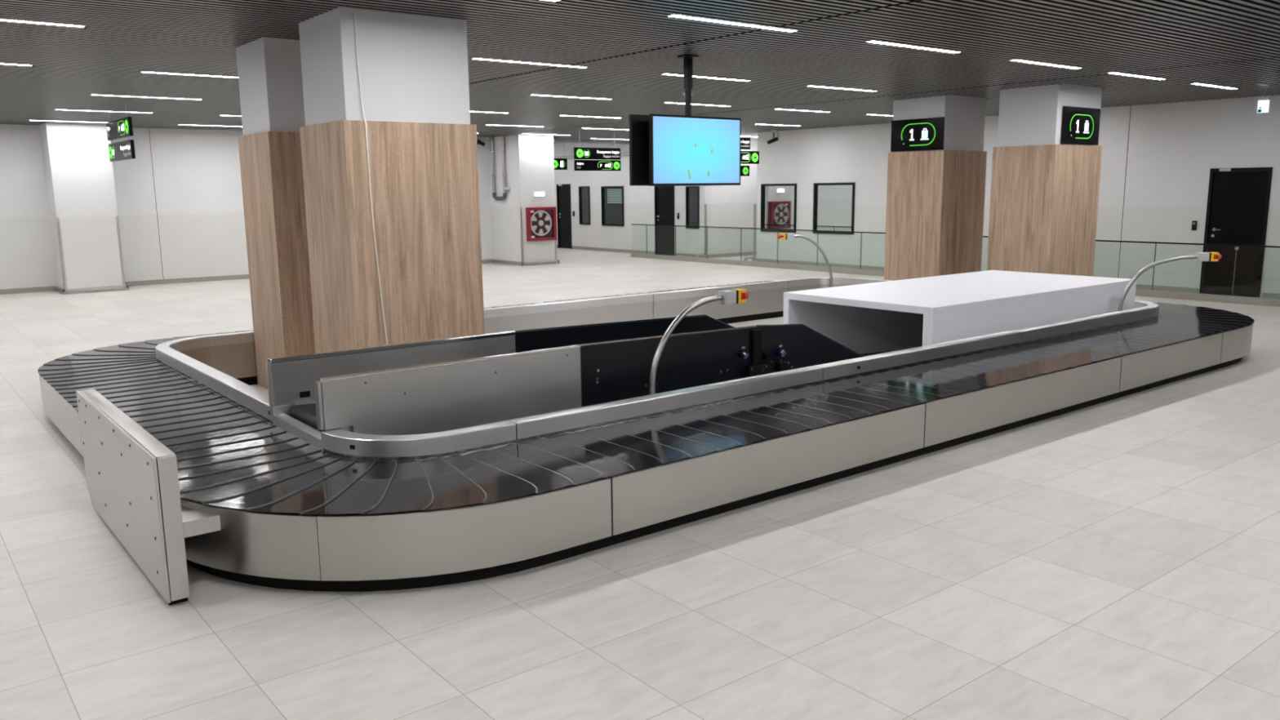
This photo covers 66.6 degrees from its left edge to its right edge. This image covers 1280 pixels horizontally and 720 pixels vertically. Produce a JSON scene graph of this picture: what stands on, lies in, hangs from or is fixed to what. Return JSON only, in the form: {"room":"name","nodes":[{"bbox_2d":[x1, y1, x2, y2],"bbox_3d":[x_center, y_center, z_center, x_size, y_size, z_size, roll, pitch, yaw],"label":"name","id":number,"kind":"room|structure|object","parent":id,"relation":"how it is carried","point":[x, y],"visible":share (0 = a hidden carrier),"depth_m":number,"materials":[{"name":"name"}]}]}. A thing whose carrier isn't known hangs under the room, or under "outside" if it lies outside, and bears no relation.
{"room":"airport terminal","nodes":[
{"label":"airport terminal","id":0,"kind":"room"},
{"bbox_2d":[38,122,128,294],"bbox_3d":[-11.256,-3.103,19.684,1.180,3.410,0.988,-8,13,-38],"label":"wall pillar","id":1,"kind":"structure","parent":0,"point":[78,171],"depth_m":19.35,"materials":[{"name":"white paint"}]},
{"bbox_2d":[0,124,493,290],"bbox_3d":[-12.387,-3.111,19.544,23.550,3.500,0.200,-8,13,-38],"label":"wall","id":2,"kind":"structure","parent":0,"point":[197,175],"depth_m":21.01,"materials":[{"name":"white paint"}]},
{"bbox_2d":[148,128,163,276],"bbox_3d":[-10.409,-3.338,20.967,0.010,3.210,0.004,-8,13,-38],"label":"joint","id":3,"kind":"object","parent":2,"relation":"attached to","point":[148,128],"visible":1,"depth_m":20.96,"materials":[{"name":"grey"}]},
{"bbox_2d":[0,259,493,294],"bbox_3d":[-12.734,-1.358,19.415,22.440,0.100,0.020,-8,13,-38],"label":"baseboard","id":4,"kind":"structure","parent":2,"relation":"attached to","point":[40,289],"depth_m":21.21,"materials":[{"name":"grey stone"}]},
{"bbox_2d":[476,139,484,146],"bbox_3d":[-4.155,-5.672,25.481,0.237,0.178,0.169,0,10,4],"label":"security camera","id":5,"kind":"object","parent":2,"relation":"attached to","point":[479,142],"visible":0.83,"depth_m":25.40,"materials":[{"name":"black plastic"}]},
{"bbox_2d":[488,133,559,266],"bbox_3d":[-3.076,-4.260,25.723,1.150,3.410,1.538,-8,13,-38],"label":"wall pillar","id":6,"kind":"structure","parent":0,"point":[529,158],"depth_m":25.22,"materials":[{"name":"white paint"}]},
{"bbox_2d":[490,135,509,199],"bbox_3d":[-3.646,-5.036,25.350,0.116,1.740,0.791,-8,13,-38],"label":"pipework","id":7,"kind":"object","parent":6,"relation":"attached to","point":[504,188],"visible":0.94,"depth_m":25.37,"materials":[{"name":"grey metal"}]},
{"bbox_2d":[533,191,545,196],"bbox_3d":[-2.599,-4.281,25.149,0.320,0.130,0.054,-8,13,-38],"label":"emergency light","id":8,"kind":"object","parent":6,"relation":"attached to","point":[535,193],"visible":1,"depth_m":25.12,"materials":[{"name":"white plastic"}]},
{"bbox_2d":[535,192,544,195],"bbox_3d":[-2.583,-4.278,25.130,0.280,0.090,0.005,-8,13,-38],"label":"diffuser","id":9,"kind":"object","parent":8,"relation":"attached to","point":[536,193],"depth_m":25.13,"materials":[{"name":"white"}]},
{"bbox_2d":[525,206,556,241],"bbox_3d":[-2.554,-3.528,25.268,0.860,0.855,0.117,-8,13,-38],"label":"cabinet","id":10,"kind":"object","parent":6,"relation":"attached to","point":[541,222],"visible":1,"depth_m":25.23,"materials":[{"name":"red metal"}]},
{"bbox_2d":[0,248,1279,719],"bbox_3d":[-2.257,-0.341,13.599,31.500,0.120,35.500,-8,13,-38],"label":"floor","id":11,"kind":"structure","parent":0,"point":[1118,558],"depth_m":4.70,"materials":[{"name":"tile"}]},
{"bbox_2d":[75,388,220,605],"bbox_3d":[-2.734,0.667,5.432,0.344,0.740,2.020,-8,13,-38],"label":"guard","id":12,"kind":"object","parent":11,"relation":"on","point":[132,479],"visible":1,"depth_m":4.88,"materials":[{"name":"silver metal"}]},
{"bbox_2d":[181,505,220,537],"bbox_3d":[-2.234,0.787,4.900,0.239,0.078,0.355,-8,13,-38],"label":"shelf","id":13,"kind":"object","parent":12,"relation":"attached to","point":[195,522],"depth_m":4.77,"materials":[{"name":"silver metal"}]},
{"bbox_2d":[235,37,315,389],"bbox_3d":[-3.197,-1.429,9.662,1.140,3.410,0.900,-8,13,-38],"label":"column","id":14,"kind":"structure","parent":11,"relation":"on","point":[269,70],"depth_m":9.12,"materials":[{"name":"white paint"}]},
{"bbox_2d":[298,6,484,352],"bbox_3d":[-2.108,-1.204,8.318,1.150,3.410,0.950,-8,13,-38],"label":"column","id":15,"kind":"structure","parent":11,"relation":"on","point":[422,142],"depth_m":7.89,"materials":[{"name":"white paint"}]},
{"bbox_2d":[266,314,897,435],"bbox_3d":[0.727,0.038,8.332,7.352,0.836,0.992,-8,13,-38],"label":"conveyor","id":16,"kind":"object","parent":11,"relation":"on","point":[436,385],"visible":0.71,"depth_m":6.83,"materials":[{"name":"silver metal"}]},
{"bbox_2d":[37,276,1253,591],"bbox_3d":[0.754,-0.152,10.416,11.832,0.543,7.122,-8,13,-38],"label":"carousel","id":17,"kind":"object","parent":11,"relation":"on","point":[300,506],"visible":0.75,"depth_m":6.19,"materials":[{"name":"silver metal"}]},
{"bbox_2d":[695,204,706,257],"bbox_3d":[1.686,-3.533,26.794,0.354,1.500,0.100,-8,13,-38],"label":"stand","id":18,"kind":"object","parent":11,"relation":"on","point":[704,255],"visible":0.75,"depth_m":26.86,"materials":[{"name":"silver metal"}]},
{"bbox_2d":[743,204,755,261],"bbox_3d":[2.867,-3.288,25.326,0.354,1.500,0.100,-8,13,-38],"label":"stand","id":19,"kind":"object","parent":11,"relation":"on","point":[753,258],"visible":0.79,"depth_m":25.40,"materials":[{"name":"silver metal"}]},
{"bbox_2d":[777,233,833,287],"bbox_3d":[2.557,-1.333,15.008,0.910,1.237,0.118,0,10,1],"label":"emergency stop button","id":20,"kind":"object","parent":11,"relation":"on","point":[785,236],"visible":0.88,"depth_m":14.90,"materials":[{"name":"grey metal"}]},
{"bbox_2d":[884,94,986,280],"bbox_3d":[4.925,-2.680,16.241,1.200,3.410,1.070,-8,13,-38],"label":"column","id":21,"kind":"structure","parent":11,"relation":"on","point":[935,198],"depth_m":15.83,"materials":[{"name":"white paint"}]},
{"bbox_2d":[890,116,945,151],"bbox_3d":[4.463,-3.628,15.703,0.016,0.500,1.010,-8,13,-38],"label":"number sign","id":22,"kind":"object","parent":21,"relation":"attached to","point":[921,134],"visible":1,"depth_m":15.68,"materials":[{"name":"black plastic"}]},
{"bbox_2d":[631,223,1279,306],"bbox_3d":[6.248,-2.082,19.880,0.100,0.940,20.830,-8,13,-38],"label":"glass balustrade","id":23,"kind":"object","parent":11,"relation":"on","point":[1232,299],"visible":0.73,"depth_m":21.39,"materials":[{"name":"clear glass"}]},
{"bbox_2d":[782,270,1136,353],"bbox_3d":[3.648,-0.416,10.896,3.940,0.835,1.860,-8,13,-38],"label":"tunnel cover","id":24,"kind":"object","parent":11,"relation":"on","point":[913,313],"visible":0.62,"depth_m":10.49,"materials":[{"name":"white metal"}]},
{"bbox_2d":[986,83,1102,276],"bbox_3d":[6.105,-2.423,14.709,1.325,3.410,0.990,-8,13,-38],"label":"column","id":25,"kind":"structure","parent":11,"relation":"on","point":[1044,194],"depth_m":14.26,"materials":[{"name":"white paint"}]},
{"bbox_2d":[1060,106,1100,145],"bbox_3d":[6.424,-3.406,14.186,1.055,0.525,0.016,-8,13,-38],"label":"number sign","id":26,"kind":"object","parent":25,"relation":"attached to","point":[1080,126],"visible":1,"depth_m":14.17,"materials":[{"name":"black plastic"}]},
{"bbox_2d":[1117,252,1221,311],"bbox_3d":[5.864,-0.608,10.868,1.130,1.172,0.118,0,10,1],"label":"emergency stop button","id":27,"kind":"object","parent":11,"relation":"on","point":[1198,256],"visible":0.81,"depth_m":10.77,"materials":[{"name":"yellow plastic"},{"name":"light grey plastic"},{"name":"brushed stainless steel"}]},
{"bbox_2d":[0,0,1279,141],"bbox_3d":[-1.922,-3.115,9.326,27.450,0.200,29.200,-8,13,-38],"label":"ceiling","id":28,"kind":"structure","parent":0,"point":[627,47],"depth_m":10.16,"materials":[{"name":"grey paint"}]},
{"bbox_2d":[0,63,32,66],"bbox_3d":[-7.127,-3.120,10.054,1.470,0.066,0.090,-8,13,-38],"label":"ceiling light","id":29,"kind":"object","parent":28,"relation":"attached to","point":[0,64],"visible":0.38,"depth_m":10.44,"materials":[{"name":"white plastic"}]},
{"bbox_2d":[0,18,85,27],"bbox_3d":[-5.198,-2.720,7.660,1.470,0.066,0.090,-8,13,-38],"label":"ceiling light","id":30,"kind":"object","parent":28,"relation":"attached to","point":[10,20],"visible":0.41,"depth_m":7.93,"materials":[{"name":"white plastic"}]},
{"bbox_2d":[54,109,153,113],"bbox_3d":[-8.995,-4.216,16.394,1.470,0.066,0.090,-8,13,-38],"label":"ceiling light","id":31,"kind":"object","parent":28,"relation":"attached to","point":[55,109],"visible":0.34,"depth_m":16.42,"materials":[{"name":"white plastic"}]},
{"bbox_2d":[106,102,133,140],"bbox_3d":[-8.153,-3.733,15.223,0.056,0.530,1.640,-8,13,-38],"label":"direction sign","id":32,"kind":"object","parent":28,"relation":"hanging from","point":[121,128],"visible":0.98,"depth_m":15.09,"materials":[{"name":"black plastic"}]},
{"bbox_2d":[108,136,135,161],"bbox_3d":[-8.148,-3.307,15.299,0.056,0.335,1.640,-8,13,-38],"label":"direction sign","id":33,"kind":"object","parent":32,"relation":"hanging from","point":[122,150],"visible":1,"depth_m":15.14,"materials":[{"name":"black plastic"}]},
{"bbox_2d":[90,94,193,99],"bbox_3d":[-7.113,-3.831,14.090,1.470,0.066,0.090,-8,13,-38],"label":"ceiling light","id":34,"kind":"object","parent":28,"relation":"attached to","point":[91,95],"visible":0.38,"depth_m":14.06,"materials":[{"name":"white plastic"}]},
{"bbox_2d":[140,71,238,78],"bbox_3d":[-5.138,-3.416,11.606,1.470,0.066,0.090,-8,13,-38],"label":"ceiling light","id":35,"kind":"object","parent":28,"relation":"attached to","point":[140,72],"visible":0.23,"depth_m":11.48,"materials":[{"name":"white plastic"}]},
{"bbox_2d":[353,9,387,344],"bbox_3d":[-2.101,-1.077,7.724,0.133,3.245,0.037,-5,11,-22],"label":"hanging cable","id":36,"kind":"object","parent":28,"relation":"hanging from","point":[353,10],"visible":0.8,"depth_m":7.63,"materials":[{"name":"white plastic"}]},
{"bbox_2d":[472,57,587,68],"bbox_3d":[-1.198,-3.316,10.782,1.470,0.066,0.090,-8,13,-38],"label":"ceiling light","id":37,"kind":"object","parent":28,"relation":"attached to","point":[473,58],"visible":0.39,"depth_m":10.79,"materials":[{"name":"white plastic"}]},
{"bbox_2d":[530,94,610,99],"bbox_3d":[-1.028,-4.028,14.814,1.470,0.066,0.090,-8,13,-38],"label":"ceiling light","id":38,"kind":"object","parent":28,"relation":"attached to","point":[531,95],"visible":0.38,"depth_m":14.75,"materials":[{"name":"white plastic"}]},
{"bbox_2d":[560,115,618,118],"bbox_3d":[-0.943,-4.750,18.905,1.470,0.066,0.090,-8,13,-38],"label":"ceiling light","id":39,"kind":"object","parent":28,"relation":"attached to","point":[560,115],"visible":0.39,"depth_m":19.01,"materials":[{"name":"white plastic"}]},
{"bbox_2d":[553,139,629,144],"bbox_3d":[-1.821,-6.340,27.851,3.900,0.260,0.120,-8,13,-38],"label":"bulkhead","id":40,"kind":"object","parent":28,"relation":"attached to","point":[554,140],"visible":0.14,"depth_m":28.13,"materials":[{"name":"grey paint"}]},
{"bbox_2d":[573,130,620,159],"bbox_3d":[-1.013,-5.135,23.216,1.340,0.702,0.056,-8,13,-38],"label":"direction sign","id":41,"kind":"object","parent":28,"relation":"hanging from","point":[605,153],"visible":1,"depth_m":23.23,"materials":[{"name":"black plastic"}]},
{"bbox_2d":[573,159,620,170],"bbox_3d":[-1.007,-4.659,23.300,1.340,0.266,0.056,-8,13,-38],"label":"direction sign","id":42,"kind":"object","parent":41,"relation":"hanging from","point":[579,165],"visible":1,"depth_m":23.26,"materials":[{"name":"black plastic"}]},
{"bbox_2d":[663,73,683,75],"bbox_3d":[0.401,-3.554,12.028,0.311,0.066,0.089,-8,13,-38],"label":"ceiling light","id":43,"kind":"object","parent":28,"relation":"attached to","point":[664,73],"depth_m":12.03,"materials":[{"name":"white plastic"}]},
{"bbox_2d":[628,53,741,186],"bbox_3d":[0.498,-2.563,10.358,1.370,1.400,0.250,-8,13,-38],"label":"screen","id":44,"kind":"object","parent":28,"relation":"hanging from","point":[665,150],"visible":0.95,"depth_m":10.25,"materials":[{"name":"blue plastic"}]},
{"bbox_2d":[665,102,728,106],"bbox_3d":[0.977,-4.327,16.379,1.470,0.066,0.090,-8,13,-38],"label":"ceiling light","id":45,"kind":"object","parent":28,"relation":"attached to","point":[665,102],"visible":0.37,"depth_m":16.48,"materials":[{"name":"white plastic"}]},
{"bbox_2d":[692,75,748,81],"bbox_3d":[1.043,-3.649,12.530,1.004,0.066,0.091,-8,13,-38],"label":"ceiling light","id":46,"kind":"object","parent":28,"relation":"attached to","point":[708,77],"depth_m":12.54,"materials":[{"name":"white plastic"}]},
{"bbox_2d":[667,13,797,32],"bbox_3d":[0.816,-2.907,8.329,1.470,0.066,0.090,-8,13,-38],"label":"ceiling light","id":47,"kind":"object","parent":28,"relation":"attached to","point":[672,15],"visible":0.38,"depth_m":8.31,"materials":[{"name":"white plastic"}]},
{"bbox_2d":[740,137,750,149],"bbox_3d":[1.949,-4.987,21.741,1.400,0.548,0.056,-8,13,-38],"label":"direction sign","id":48,"kind":"object","parent":28,"relation":"hanging from","point":[745,142],"visible":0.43,"depth_m":22.08,"materials":[{"name":"black plastic"}]},
{"bbox_2d":[740,151,759,164],"bbox_3d":[2.181,-4.594,21.994,1.400,0.320,0.056,-8,13,-38],"label":"direction sign","id":49,"kind":"object","parent":48,"relation":"hanging from","point":[746,157],"visible":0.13,"depth_m":22.22,"materials":[{"name":"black plastic"}]},
{"bbox_2d":[740,165,749,176],"bbox_3d":[1.941,-4.264,21.856,1.400,0.275,0.056,-8,13,-38],"label":"direction sign","id":50,"kind":"object","parent":49,"relation":"hanging from","point":[744,170],"visible":0.22,"depth_m":22.18,"materials":[{"name":"black plastic"}]},
{"bbox_2d":[767,129,778,144],"bbox_3d":[3.270,-5.456,23.865,0.334,0.352,0.140,-4,10,-17],"label":"security camera","id":51,"kind":"object","parent":28,"relation":"attached to","point":[774,140],"visible":1,"depth_m":23.83,"materials":[{"name":"grey plastic"}]},
{"bbox_2d":[775,108,829,112],"bbox_3d":[2.997,-4.628,17.955,1.470,0.066,0.090,-8,13,-38],"label":"ceiling light","id":52,"kind":"object","parent":28,"relation":"attached to","point":[775,108],"visible":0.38,"depth_m":17.97,"materials":[{"name":"white plastic"}]},
{"bbox_2d":[808,85,875,91],"bbox_3d":[2.913,-3.928,13.991,1.470,0.066,0.090,-8,13,-38],"label":"ceiling light","id":53,"kind":"object","parent":28,"relation":"attached to","point":[808,86],"visible":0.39,"depth_m":13.98,"materials":[{"name":"white plastic"}]},
{"bbox_2d":[866,40,959,53],"bbox_3d":[2.789,-3.200,9.869,1.470,0.066,0.090,-8,13,-38],"label":"ceiling light","id":54,"kind":"object","parent":28,"relation":"attached to","point":[871,41],"visible":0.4,"depth_m":9.85,"materials":[{"name":"white plastic"}]},
{"bbox_2d":[1011,58,1082,69],"bbox_3d":[4.770,-3.495,11.415,1.470,0.066,0.090,-8,13,-38],"label":"ceiling light","id":55,"kind":"object","parent":28,"relation":"attached to","point":[1018,60],"visible":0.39,"depth_m":11.39,"materials":[{"name":"white plastic"}]},
{"bbox_2d":[1109,71,1164,79],"bbox_3d":[6.532,-3.758,12.790,1.470,0.066,0.090,-8,13,-38],"label":"ceiling light","id":56,"kind":"object","parent":28,"relation":"attached to","point":[1113,73],"visible":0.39,"depth_m":12.81,"materials":[{"name":"white plastic"}]},
{"bbox_2d":[1193,82,1238,88],"bbox_3d":[8.411,-4.037,14.257,1.470,0.066,0.090,-8,13,-38],"label":"ceiling light","id":57,"kind":"object","parent":28,"relation":"attached to","point":[1194,82],"visible":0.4,"depth_m":14.25,"materials":[{"name":"white plastic"}]},
{"bbox_2d":[1256,83,1268,85],"bbox_3d":[8.895,-3.936,13.926,0.300,0.019,0.060,-8,13,-38],"label":"strip","id":58,"kind":"object","parent":28,"relation":"attached to","point":[1260,84],"visible":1,"depth_m":13.88,"materials":[{"name":"grey plastic"}]},
{"bbox_2d":[1257,90,1270,112],"bbox_3d":[9.650,-4.008,15.072,0.080,0.355,0.150,-8,13,-38],"label":"exit light","id":59,"kind":"object","parent":28,"relation":"hanging from","point":[1263,103],"visible":0.98,"depth_m":15.06,"materials":[{"name":"white plastic"}]},
{"bbox_2d":[648,288,748,395],"bbox_3d":[0.417,0.120,7.005,0.970,1.202,0.118,-8,13,-38],"label":"pole","id":60,"kind":"object","parent":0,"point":[730,296],"visible":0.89,"depth_m":6.86,"materials":[{"name":"grey metal"}]},
{"bbox_2d":[553,94,1279,297],"bbox_3d":[8.077,-3.665,21.366,3.050,3.500,35.500,-8,13,-38],"label":"wall","id":61,"kind":"structure","parent":0,"point":[1173,148],"depth_m":19.85,"materials":[{"name":"white paint"}]},
{"bbox_2d":[556,183,572,248],"bbox_3d":[-2.483,-4.747,32.226,0.160,2.100,0.790,-8,13,-38],"label":"door","id":62,"kind":"structure","parent":61,"relation":"in","point":[563,209],"depth_m":32.24,"materials":[{"name":"black metal"}]},
{"bbox_2d":[578,186,590,224],"bbox_3d":[-1.746,-4.954,31.251,0.110,1.210,0.580,-8,13,-38],"label":"window","id":63,"kind":"structure","parent":61,"relation":"in","point":[584,191],"depth_m":31.27,"materials":[{"name":"black glass"}]},
{"bbox_2d":[554,151,629,158],"bbox_3d":[-1.251,-6.346,30.212,0.120,0.080,9.540,-8,13,-38],"label":"ledge","id":64,"kind":"object","parent":61,"relation":"attached to","point":[628,153],"depth_m":31.35,"materials":[{"name":"grey paint"}]},
{"bbox_2d":[600,186,624,226],"bbox_3d":[-0.819,-4.752,30.102,0.110,1.210,1.120,-8,13,-38],"label":"window","id":65,"kind":"structure","parent":61,"relation":"in","point":[611,197],"depth_m":30.11,"materials":[{"name":"black glass"}]},
{"bbox_2d":[607,188,622,203],"bbox_3d":[-0.780,-5.044,29.974,0.010,0.444,0.740,-8,13,-38],"label":"blind","id":66,"kind":"object","parent":65,"relation":"attached to","point":[614,195],"depth_m":29.97,"materials":[{"name":"grey plastic"}]},
{"bbox_2d":[654,186,675,255],"bbox_3d":[0.736,-4.036,28.243,0.154,2.010,0.870,-8,13,-38],"label":"door","id":67,"kind":"structure","parent":61,"relation":"in","point":[664,197],"depth_m":28.25,"materials":[{"name":"black metal"}]},
{"bbox_2d":[685,186,699,228],"bbox_3d":[1.495,-4.263,27.230,0.110,1.170,0.540,-8,13,-38],"label":"window","id":68,"kind":"structure","parent":61,"relation":"in","point":[692,193],"depth_m":27.25,"materials":[{"name":"black glass"}]},
{"bbox_2d":[741,135,757,137],"bbox_3d":[3.054,-6.093,26.561,1.480,0.025,0.100,-8,13,-38],"label":"ceiling light","id":69,"kind":"object","parent":61,"relation":"attached to","point":[741,135],"visible":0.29,"depth_m":26.44,"materials":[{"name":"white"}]},
{"bbox_2d":[760,183,796,232],"bbox_3d":[3.532,-3.851,24.699,0.110,1.212,1.210,-8,13,-38],"label":"window","id":70,"kind":"structure","parent":61,"relation":"in","point":[778,201],"depth_m":24.70,"materials":[{"name":"clear glass"}]},
{"bbox_2d":[812,182,855,234],"bbox_3d":[4.652,-3.625,23.308,0.110,1.205,1.250,-8,13,-38],"label":"window","id":71,"kind":"structure","parent":61,"relation":"in","point":[833,203],"depth_m":23.30,"materials":[{"name":"black glass"}]},
{"bbox_2d":[556,244,1279,298],"bbox_3d":[8.011,-1.978,21.595,2.868,0.100,35.500,-8,13,-38],"label":"baseboard","id":72,"kind":"structure","parent":61,"relation":"attached to","point":[1273,295],"depth_m":24.20,"materials":[{"name":"grey metal"}]},
{"bbox_2d":[1117,106,1131,278],"bbox_3d":[8.907,-3.022,17.927,0.004,3.210,0.010,-8,13,-38],"label":"joint","id":73,"kind":"object","parent":61,"relation":"attached to","point":[1131,106],"visible":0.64,"depth_m":17.91,"materials":[{"name":"grey"}]},
{"bbox_2d":[1191,220,1197,230],"bbox_3d":[9.686,-2.350,17.029,0.038,0.170,0.080,-8,13,-38],"label":"card reader","id":74,"kind":"object","parent":61,"relation":"attached to","point":[1193,222],"visible":1,"depth_m":17.01,"materials":[{"name":"black plastic"}]},
{"bbox_2d":[1199,167,1272,297],"bbox_3d":[10.125,-2.164,16.566,0.160,2.165,0.950,-8,13,-38],"label":"door","id":75,"kind":"structure","parent":61,"relation":"in","point":[1237,206],"depth_m":16.54,"materials":[{"name":"black metal"}]},
{"bbox_3d":[-3.781,-6.835,30.268,3.900,0.080,6.180,-8,13,-38],"label":"soffit","id":76,"kind":"structure","parent":0,"visible":0},
{"bbox_2d":[554,147,567,169],"bbox_3d":[-2.344,-5.911,27.841,0.590,0.930,0.056,-8,13,-38],"label":"direction sign","id":77,"kind":"object","parent":76,"relation":"hanging from","point":[559,163],"visible":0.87,"depth_m":27.93,"materials":[{"name":"black plastic"}]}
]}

